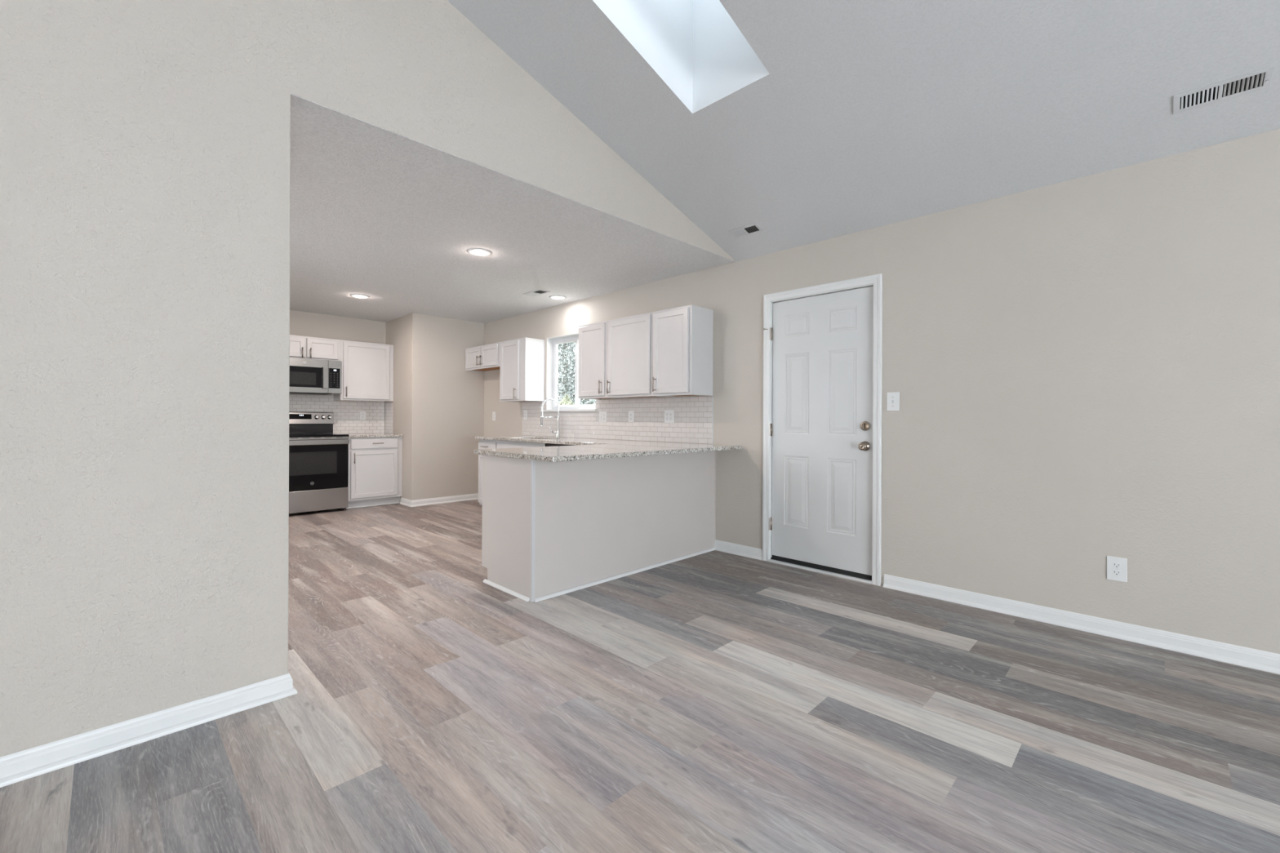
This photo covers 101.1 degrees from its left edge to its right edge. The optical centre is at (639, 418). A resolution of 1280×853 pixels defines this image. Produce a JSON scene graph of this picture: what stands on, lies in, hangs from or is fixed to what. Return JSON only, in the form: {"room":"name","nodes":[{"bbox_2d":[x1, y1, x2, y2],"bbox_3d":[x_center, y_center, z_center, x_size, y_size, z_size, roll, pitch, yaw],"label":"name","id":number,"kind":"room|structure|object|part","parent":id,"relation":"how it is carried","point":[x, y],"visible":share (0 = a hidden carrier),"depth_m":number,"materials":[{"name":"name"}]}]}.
{"room":"empty living room","nodes":[
{"label":"empty living room","id":0,"kind":"room"},
{"bbox_2d":[288,310,385,434],"bbox_3d":[-4.829,-0.160,6.025,0.120,2.590,3.613,0,0,45],"label":"wall","id":1,"kind":"structure","parent":0,"point":[301,323],"depth_m":6.83,"materials":[{"name":"beige paint"}]},
{"bbox_2d":[289,334,340,360],"bbox_3d":[-4.112,-0.851,6.413,0.351,0.273,0.770,0,0,45],"label":"upper cabinet","id":2,"kind":"object","parent":1,"relation":"attached to","point":[300,347],"visible":0.5,"depth_m":6.39,"materials":[{"name":"white paint"}]},
{"bbox_3d":[-4.143,-0.851,6.197,0.019,0.233,0.348,0,0,45],"label":"door","id":3,"kind":"part","parent":2,"relation":"part of","materials":[{"name":"white paint"}]},
{"bbox_2d":[288,357,342,395],"bbox_3d":[-4.086,-0.506,6.375,0.422,0.414,0.760,0,0,45],"label":"microwave","id":4,"kind":"object","parent":2,"relation":"attached to","point":[307,376],"visible":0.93,"depth_m":6.32,"materials":[{"name":"silver metal"}]},
{"bbox_3d":[-4.029,-0.492,6.180,0.001,0.244,0.522,0,0,45],"label":"door glass","id":5,"kind":"part","parent":4,"relation":"part of","materials":[{"name":"black glass"}]},
{"bbox_3d":[-3.811,-0.493,6.377,0.034,0.265,0.056,0,0,45],"label":"handle","id":6,"kind":"part","parent":4,"relation":"part of","materials":[{"name":"silver metal"}]},
{"bbox_3d":[-3.754,-0.507,6.477,0.024,0.402,0.150,0,0,45],"label":"control panel","id":7,"kind":"part","parent":4,"relation":"part of","materials":[{"name":"silver metal"}]},
{"bbox_3d":[-3.890,-0.850,6.454,0.019,0.233,0.336,0,0,45],"label":"door","id":8,"kind":"part","parent":2,"relation":"part of","materials":[{"name":"white paint"}]},
{"bbox_2d":[288,394,384,434],"bbox_3d":[-4.019,-0.044,6.757,0.006,0.494,1.413,0,0,45],"label":"tile backsplash","id":9,"kind":"structure","parent":1,"relation":"attached to","point":[346,412],"depth_m":6.92,"materials":[{"name":"beige tile"}]},
{"bbox_2d":[359,411,365,419],"bbox_3d":[-3.715,-0.036,7.055,0.008,0.114,0.078,0,0,45],"label":"electrical outlet","id":10,"kind":"object","parent":9,"relation":"attached to","point":[362,414],"visible":1,"depth_m":7.05,"materials":[{"name":"white plastic"}]},
{"bbox_2d":[333,339,393,401],"bbox_3d":[-3.617,-0.608,6.917,0.351,0.755,0.642,0,0,45],"label":"upper cabinet","id":11,"kind":"object","parent":1,"relation":"attached to","point":[367,368],"visible":0.94,"depth_m":6.81,"materials":[{"name":"white paint"}]},
{"bbox_2d":[0,0,735,757],"bbox_3d":[-2.010,-0.693,1.628,0.115,3.680,7.899,0,0,45],"label":"wall","id":12,"kind":"structure","parent":0,"point":[145,144],"depth_m":1.88,"materials":[{"name":"beige paint"}]},
{"bbox_2d":[0,672,297,787],"bbox_3d":[-3.083,1.071,0.547,0.168,0.082,4.644,0,0,45],"label":"baseboard","id":13,"kind":"structure","parent":12,"relation":"attached to","point":[24,765],"depth_m":1.81,"materials":[{"name":"white paint"}]},
{"bbox_2d":[385,312,484,502],"bbox_3d":[-2.889,-0.152,7.343,1.035,2.590,0.986,0,0,45],"label":"wall","id":14,"kind":"structure","parent":0,"point":[438,404],"depth_m":6.90,"materials":[{"name":"beige paint"}]},
{"bbox_2d":[384,401,393,433],"bbox_3d":[-3.415,-0.011,7.162,0.299,0.433,0.006,0,0,45],"label":"tile backsplash","id":15,"kind":"structure","parent":14,"relation":"attached to","point":[388,406],"depth_m":7.15,"materials":[{"name":"beige tile"}]},
{"bbox_2d":[399,493,478,506],"bbox_3d":[-2.326,1.075,6.970,1.610,0.082,0.709,0,0,-2],"label":"baseboard","id":16,"kind":"structure","parent":14,"relation":"attached to","point":[406,502],"depth_m":6.86,"materials":[{"name":"white paint"}]},
{"bbox_2d":[0,499,1279,852],"bbox_3d":[-1.216,1.151,0.850,12.520,0.060,8.165,0,0,45],"label":"floor","id":17,"kind":"structure","parent":0,"point":[715,701],"depth_m":1.88,"materials":[{"name":"laminate"}]},
{"bbox_2d":[288,412,349,514],"bbox_3d":[-3.988,0.515,6.275,0.702,1.185,0.764,0,0,45],"label":"range","id":18,"kind":"object","parent":17,"relation":"on","point":[318,457],"visible":0.74,"depth_m":6.15,"materials":[{"name":"silver metal"}]},
{"bbox_3d":[-4.191,-0.022,6.480,0.012,0.062,0.257,0,0,45],"label":"display panel","id":19,"kind":"part","parent":18,"relation":"part of","materials":[{"name":"black glass"}]},
{"bbox_3d":[-4.210,-0.002,6.495,0.075,0.153,0.760,0,0,45],"label":"control panel","id":20,"kind":"part","parent":18,"relation":"part of","materials":[{"name":"silver metal"}]},
{"bbox_3d":[-3.793,0.950,6.081,0.044,0.246,0.757,0,0,45],"label":"storage drawer","id":21,"kind":"part","parent":18,"relation":"part of","materials":[{"name":"silver metal"}]},
{"bbox_3d":[-3.789,0.232,6.080,0.046,0.030,0.759,0,0,45],"label":"vent trim","id":22,"kind":"part","parent":18,"relation":"part of","materials":[{"name":"silver metal"}]},
{"bbox_3d":[-3.791,0.536,6.081,0.044,0.577,0.757,0,0,45],"label":"oven door","id":23,"kind":"part","parent":18,"relation":"part of","materials":[{"name":"black glass"}]},
{"bbox_2d":[288,433,348,437],"bbox_3d":[-3.973,0.203,6.262,0.570,0.024,0.764,0,0,45],"label":"cooktop","id":24,"kind":"object","parent":18,"relation":"in","point":[297,435],"depth_m":6.17,"materials":[{"name":"black glass"}]},
{"bbox_3d":[-3.755,0.277,6.047,0.052,0.060,0.753,0,0,45],"label":"oven handle","id":25,"kind":"part","parent":18,"relation":"part of","materials":[{"name":"silver metal"}]},
{"bbox_2d":[343,436,402,509],"bbox_3d":[-3.512,0.673,6.809,0.660,0.874,0.640,0,0,45],"label":"base cabinet","id":26,"kind":"object","parent":17,"relation":"on","point":[375,464],"visible":0.88,"depth_m":6.60,"materials":[{"name":"white paint"}]},
{"bbox_3d":[-3.372,1.101,6.661,0.010,0.019,0.628,0,0,45],"label":"shoe moulding","id":27,"kind":"part","parent":26,"relation":"part of","materials":[{"name":"white paint"}]},
{"bbox_3d":[-3.322,0.691,6.597,0.019,0.584,0.553,0,0,45],"label":"door","id":28,"kind":"part","parent":26,"relation":"part of","materials":[{"name":"white paint"}]},
{"bbox_3d":[-3.321,0.317,6.597,0.019,0.118,0.553,0,0,45],"label":"drawer","id":29,"kind":"part","parent":26,"relation":"part of","materials":[{"name":"white paint"}]},
{"bbox_2d":[346,433,403,437],"bbox_3d":[-3.520,0.221,6.817,0.634,0.030,0.644,0,0,45],"label":"countertop","id":30,"kind":"structure","parent":26,"relation":"on","point":[350,435],"depth_m":6.64,"materials":[{"name":"stone"}]},
{"bbox_2d":[478,439,497,505],"bbox_3d":[-1.564,0.682,6.273,0.420,0.874,0.645,0,0,45],"label":"base cabinet","id":31,"kind":"object","parent":17,"relation":"on","point":[482,444],"visible":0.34,"depth_m":6.16,"materials":[{"name":"white paint"}]},
{"bbox_3d":[-1.766,0.698,6.084,0.388,0.584,0.019,0,0,45],"label":"door","id":32,"kind":"part","parent":31,"relation":"part of","materials":[{"name":"white paint"}]},
{"bbox_3d":[-1.764,0.328,6.084,0.388,0.110,0.019,0,0,45],"label":"drawer","id":33,"kind":"part","parent":31,"relation":"part of","materials":[{"name":"white paint"}]},
{"bbox_2d":[497,440,545,448],"bbox_3d":[-1.092,0.684,5.808,0.904,0.874,0.645,0,0,45],"label":"base cabinet","id":34,"kind":"object","parent":17,"relation":"on","point":[501,444],"visible":0.05,"depth_m":5.65,"materials":[{"name":"white paint"}]},
{"bbox_2d":[545,443,576,446],"bbox_3d":[-0.559,0.678,5.272,0.597,0.852,0.623,0,0,45],"label":"dishwasher","id":35,"kind":"object","parent":17,"relation":"on","point":[546,444],"visible":0.06,"depth_m":5.17,"materials":[{"name":"black metal"}]},
{"bbox_2d":[481,451,715,602],"bbox_3d":[-0.382,0.687,4.239,1.088,0.874,1.885,0,0,45],"label":"base cabinet","id":36,"kind":"object","parent":17,"relation":"on","point":[549,530],"visible":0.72,"depth_m":3.58,"materials":[{"name":"greige paint"},{"name":"white paint"}]},
{"bbox_3d":[-0.876,1.112,3.414,0.535,0.019,0.019,0,0,45],"label":"shoe moulding","id":37,"kind":"part","parent":36,"relation":"part of","materials":[{"name":"white paint"}]},
{"bbox_3d":[-0.881,0.686,3.439,0.591,0.871,0.006,0,0,45],"label":"panel","id":38,"kind":"part","parent":36,"relation":"part of","materials":[{"name":"beige paint"}]},
{"bbox_3d":[-0.658,0.687,3.228,0.022,0.872,0.023,0,0,45],"label":"corner trim","id":39,"kind":"part","parent":36,"relation":"part of","materials":[{"name":"white paint"}]},
{"bbox_2d":[473,435,742,462],"bbox_3d":[-0.994,0.232,4.827,3.283,0.030,1.910,0,0,45],"label":"countertop","id":40,"kind":"structure","parent":36,"relation":"on","point":[585,448],"depth_m":3.84,"materials":[{"name":"stone"}]},
{"bbox_2d":[540,398,560,437],"bbox_3d":[-1.026,-0.006,5.940,0.105,0.445,0.268,0,0,45],"label":"faucet","id":41,"kind":"object","parent":40,"relation":"on","point":[557,432],"visible":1,"depth_m":5.98,"materials":[{"name":"silver metal"}]},
{"bbox_3d":[-0.002,1.116,3.866,0.019,0.019,1.827,0,0,45],"label":"shoe moulding","id":42,"kind":"part","parent":36,"relation":"part of","materials":[{"name":"white paint"}]},
{"bbox_3d":[0.648,0.693,4.539,0.003,0.871,0.011,0,0,45],"label":"wall trim","id":43,"kind":"part","parent":36,"relation":"part of","materials":[{"name":"beige paint"}]},
{"bbox_2d":[289,0,1279,323],"bbox_3d":[0.006,-1.924,2.069,12.550,1.220,4.650,0,0,45],"label":"ceiling","id":44,"kind":"structure","parent":0,"point":[868,114],"depth_m":2.83,"materials":[{"name":"white paint"}]},
{"bbox_2d":[350,293,369,298],"bbox_3d":[-3.033,-1.319,5.706,0.189,0.016,0.189,0,0,45],"label":"recessed light","id":45,"kind":"object","parent":44,"relation":"in","point":[357,295],"visible":1,"depth_m":5.67,"materials":[{"name":"white plastic"}]},
{"bbox_2d":[466,248,492,256],"bbox_3d":[-1.272,-1.311,4.171,0.189,0.016,0.189,0,0,45],"label":"recessed light","id":46,"kind":"object","parent":44,"relation":"in","point":[476,251],"visible":1,"depth_m":4.14,"materials":[{"name":"white plastic"}]},
{"bbox_2d":[522,288,550,296],"bbox_3d":[-1.087,-1.316,5.522,0.300,0.005,0.140,0,0,45],"label":"ceiling vent","id":47,"kind":"object","parent":44,"relation":"in","point":[539,291],"visible":1,"depth_m":5.52,"materials":[{"name":"white metal"}]},
{"bbox_2d":[549,294,566,299],"bbox_3d":[-0.891,-1.309,5.715,0.189,0.016,0.189,0,0,45],"label":"recessed light","id":48,"kind":"object","parent":44,"relation":"in","point":[554,296],"visible":1,"depth_m":5.68,"materials":[{"name":"white plastic"}]},
{"bbox_2d":[592,0,773,115],"bbox_3d":[0.062,-2.324,2.386,0.595,1.199,1.278,0,0,45],"label":"window","id":49,"kind":"structure","parent":44,"relation":"attached to","point":[695,47],"depth_m":2.83,"materials":[{"name":"white glass"}]},
{"bbox_2d":[727,222,764,239],"bbox_3d":[0.793,-1.406,3.954,0.250,0.036,0.108,0,0,45],"label":"ceiling vent","id":50,"kind":"object","parent":44,"relation":"in","point":[752,228],"visible":1,"depth_m":3.95,"materials":[{"name":"white metal"}]},
{"bbox_2d":[1173,65,1274,114],"bbox_3d":[2.491,-1.403,2.259,0.286,0.038,0.115,0,0,45],"label":"ceiling vent","id":51,"kind":"object","parent":44,"relation":"in","point":[1260,79],"visible":1,"depth_m":2.25,"materials":[{"name":"white metal"}]},
{"bbox_2d":[483,128,1279,653],"bbox_3d":[1.933,-0.150,3.385,11.640,2.630,0.140,0,0,45],"label":"wall","id":52,"kind":"structure","parent":0,"point":[1085,371],"depth_m":2.87,"materials":[{"name":"beige paint"}]},
{"bbox_2d":[465,342,500,372],"bbox_3d":[-1.972,-0.795,6.903,0.883,0.300,0.330,0,0,45],"label":"upper cabinet","id":53,"kind":"object","parent":52,"relation":"attached to","point":[482,358],"visible":0.77,"depth_m":6.79,"materials":[{"name":"white paint"}]},
{"bbox_3d":[-2.207,-0.797,6.967,0.400,0.258,0.019,0,0,45],"label":"door","id":54,"kind":"part","parent":53,"relation":"part of","materials":[{"name":"white paint"}]},
{"bbox_3d":[-1.951,-0.658,6.925,0.858,0.008,0.244,0,0,45],"label":"panel","id":55,"kind":"part","parent":53,"relation":"part of","materials":[{"name":"wood"}]},
{"bbox_3d":[-1.908,-0.795,6.672,0.400,0.258,0.019,0,0,45],"label":"door","id":56,"kind":"part","parent":53,"relation":"part of","materials":[{"name":"white paint"}]},
{"bbox_2d":[492,411,495,420],"bbox_3d":[-1.979,-0.030,7.132,0.076,0.118,0.008,0,0,45],"label":"electrical outlet","id":57,"kind":"object","parent":52,"relation":"attached to","point":[493,412],"visible":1,"depth_m":7.13,"materials":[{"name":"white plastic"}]},
{"bbox_2d":[499,337,545,402],"bbox_3d":[-1.457,-0.575,6.394,0.565,0.735,0.330,0,0,45],"label":"upper cabinet","id":58,"kind":"object","parent":52,"relation":"attached to","point":[522,360],"visible":0.96,"depth_m":6.24,"materials":[{"name":"white paint"}]},
{"bbox_3d":[-1.571,-0.575,6.339,0.400,0.695,0.019,0,0,45],"label":"door","id":59,"kind":"part","parent":58,"relation":"part of","materials":[{"name":"white paint"}]},
{"bbox_2d":[540,332,598,411],"bbox_3d":[-0.769,-0.518,6.009,1.005,0.877,0.175,0,0,45],"label":"window","id":60,"kind":"structure","parent":52,"relation":"in","point":[552,342],"depth_m":6.28,"materials":[{"name":"white plastic"}]},
{"bbox_3d":[-0.865,-0.519,6.157,0.449,0.777,0.022,0,0,45],"label":"sash","id":61,"kind":"part","parent":60,"relation":"part of","materials":[{"name":"white plastic"}]},
{"bbox_3d":[-0.786,-0.090,5.994,1.005,0.020,0.132,0,0,45],"label":"sill","id":62,"kind":"part","parent":60,"relation":"part of","materials":[{"name":"white paint"}]},
{"bbox_3d":[-0.583,-0.518,5.916,0.427,0.777,0.022,0,0,45],"label":"sash","id":63,"kind":"part","parent":60,"relation":"part of","materials":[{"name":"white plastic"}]},
{"bbox_2d":[577,320,612,399],"bbox_3d":[-0.390,-0.573,5.328,0.442,0.746,0.351,0,0,45],"label":"upper cabinet","id":64,"kind":"object","parent":52,"relation":"attached to","point":[593,337],"visible":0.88,"depth_m":5.22,"materials":[{"name":"white paint"}]},
{"bbox_3d":[-0.388,-0.302,5.104,0.012,0.128,0.036,0,0,45],"label":"handle","id":65,"kind":"part","parent":64,"relation":"part of","materials":[{"name":"silver metal"}]},
{"bbox_2d":[521,395,713,444],"bbox_3d":[-0.430,0.010,5.606,2.978,0.418,0.008,0,0,45],"label":"tile backsplash","id":66,"kind":"structure","parent":52,"relation":"attached to","point":[693,423],"depth_m":5.23,"materials":[{"name":"beige tile"}]},
{"bbox_2d":[523,410,527,419],"bbox_3d":[-1.435,-0.043,6.586,0.072,0.116,0.008,0,0,45],"label":"electrical outlet","id":67,"kind":"object","parent":66,"relation":"attached to","point":[525,411],"visible":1,"depth_m":6.58,"materials":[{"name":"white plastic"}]},
{"bbox_2d":[599,411,606,422],"bbox_3d":[-0.396,-0.015,5.556,0.119,0.112,0.018,0,0,45],"label":"light switch","id":68,"kind":"object","parent":66,"relation":"attached to","point":[602,415],"visible":1,"depth_m":5.56,"materials":[{"name":"white plastic"}]},
{"bbox_2d":[628,411,634,422],"bbox_3d":[-0.088,-0.017,5.260,0.078,0.112,0.008,0,0,45],"label":"electrical outlet","id":69,"kind":"object","parent":66,"relation":"attached to","point":[631,414],"visible":1,"depth_m":5.25,"materials":[{"name":"white plastic"}]},
{"bbox_2d":[664,409,674,422],"bbox_3d":[0.272,-0.018,4.905,0.119,0.120,0.008,0,0,45],"label":"electrical outlet","id":70,"kind":"object","parent":66,"relation":"attached to","point":[668,414],"visible":1,"depth_m":4.90,"materials":[{"name":"white plastic"}]},
{"bbox_3d":[0.630,0.015,4.562,0.004,0.418,0.008,0,0,45],"label":"edge trim","id":71,"kind":"part","parent":66,"relation":"part of","materials":[{"name":"white plastic"}]},
{"bbox_2d":[606,311,673,398],"bbox_3d":[-0.018,-0.571,4.962,0.600,0.746,0.351,0,0,45],"label":"upper cabinet","id":72,"kind":"object","parent":52,"relation":"attached to","point":[629,339],"visible":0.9,"depth_m":4.84,"materials":[{"name":"white paint"}]},
{"bbox_3d":[-0.304,-0.298,5.021,0.012,0.128,0.036,0,0,45],"label":"handle","id":73,"kind":"part","parent":72,"relation":"part of","materials":[{"name":"silver metal"}]},
{"bbox_3d":[-0.109,-0.571,4.870,0.555,0.706,0.019,0,0,45],"label":"door","id":74,"kind":"part","parent":72,"relation":"part of","materials":[{"name":"white paint"}]},
{"bbox_2d":[652,304,713,397],"bbox_3d":[0.354,-0.569,4.596,0.442,0.746,0.351,0,0,45],"label":"upper cabinet","id":75,"kind":"object","parent":52,"relation":"attached to","point":[683,335],"visible":1,"depth_m":4.47,"materials":[{"name":"white paint"}]},
{"bbox_3d":[0.122,-0.297,4.603,0.012,0.128,0.036,0,0,45],"label":"handle","id":76,"kind":"part","parent":75,"relation":"part of","materials":[{"name":"silver metal"}]},
{"bbox_3d":[0.260,-0.570,4.506,0.395,0.706,0.019,0,0,45],"label":"door","id":77,"kind":"part","parent":75,"relation":"part of","materials":[{"name":"white paint"}]},
{"bbox_2d":[714,539,762,559],"bbox_3d":[0.809,1.089,4.369,0.471,0.082,0.026,0,0,45],"label":"baseboard","id":78,"kind":"structure","parent":52,"relation":"attached to","point":[726,547],"depth_m":4.36,"materials":[{"name":"white paint"}]},
{"bbox_2d":[763,286,873,580],"bbox_3d":[1.310,0.100,3.920,0.842,2.037,0.119,0,0,45],"label":"door","id":79,"kind":"structure","parent":52,"relation":"in","point":[821,427],"depth_m":3.89,"materials":[{"name":"white paint"}]},
{"bbox_3d":[1.548,0.193,3.648,0.068,0.068,0.065,0,0,45],"label":"knob","id":80,"kind":"part","parent":79,"relation":"part of","materials":[{"name":"silver metal"}]},
{"bbox_2d":[768,559,871,583],"bbox_3d":[1.353,1.125,3.934,0.797,0.014,0.161,0,0,45],"label":"threshold","id":81,"kind":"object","parent":52,"relation":"attached to","point":[769,560],"depth_m":3.86,"materials":[{"name":"white paint"}]},
{"bbox_2d":[762,273,882,586],"bbox_3d":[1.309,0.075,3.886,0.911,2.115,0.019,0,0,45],"label":"trim","id":82,"kind":"structure","parent":52,"relation":"attached to","point":[876,279],"depth_m":3.60,"materials":[{"name":"white paint"}]},
{"bbox_2d":[886,391,899,410],"bbox_3d":[1.687,-0.112,3.514,0.080,0.125,0.018,0,0,45],"label":"light switch","id":83,"kind":"object","parent":52,"relation":"attached to","point":[892,398],"visible":1,"depth_m":3.51,"materials":[{"name":"white plastic"}]},
{"bbox_2d":[883,573,1279,674],"bbox_3d":[3.779,1.102,1.444,5.996,0.082,0.026,0,0,45],"label":"baseboard","id":84,"kind":"structure","parent":52,"relation":"attached to","point":[1251,658],"depth_m":2.77,"materials":[{"name":"white paint"}]},
{"bbox_2d":[1106,555,1127,582],"bbox_3d":[2.479,0.783,2.737,0.078,0.123,0.008,0,0,45],"label":"electrical outlet","id":85,"kind":"object","parent":52,"relation":"attached to","point":[1117,567],"visible":1,"depth_m":2.73,"materials":[{"name":"white plastic"}]},
{"bbox_2d":[1112,562,1120,568],"bbox_3d":[2.478,0.764,2.736,0.033,0.027,0.002,0,0,45],"label":"receptacle","id":86,"kind":"object","parent":85,"relation":"attached to","point":[1115,565],"depth_m":2.74,"materials":[{"name":"white plastic"}]},
{"bbox_2d":[1112,569,1120,576],"bbox_3d":[2.478,0.803,2.736,0.033,0.027,0.002,0,0,45],"label":"receptacle","id":87,"kind":"object","parent":85,"relation":"attached to","point":[1115,572],"depth_m":2.74,"materials":[{"name":"white plastic"}]},
{"label":"outside","id":88,"kind":"structure","parent":0,"visible":0},
{"bbox_3d":[6.413,1.480,15.808,20.000,0.050,23.860,0,0,45],"label":"ground","id":89,"kind":"structure","parent":88,"visible":0},
{"bbox_2d":[558,394,574,404],"bbox_3d":[-1.553,0.451,11.072,1.128,1.943,1.123,0,0,45],"label":"shrub","id":90,"kind":"object","parent":89,"relation":"on","point":[566,400],"visible":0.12,"depth_m":10.99,"materials":[{"name":"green plant"}]},
{"bbox_2d":[557,342,595,404],"bbox_3d":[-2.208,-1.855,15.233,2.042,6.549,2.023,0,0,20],"label":"tree","id":91,"kind":"object","parent":89,"relation":"on","point":[564,357],"visible":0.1,"depth_m":14.80,"materials":[{"name":"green plant"}]}
]}

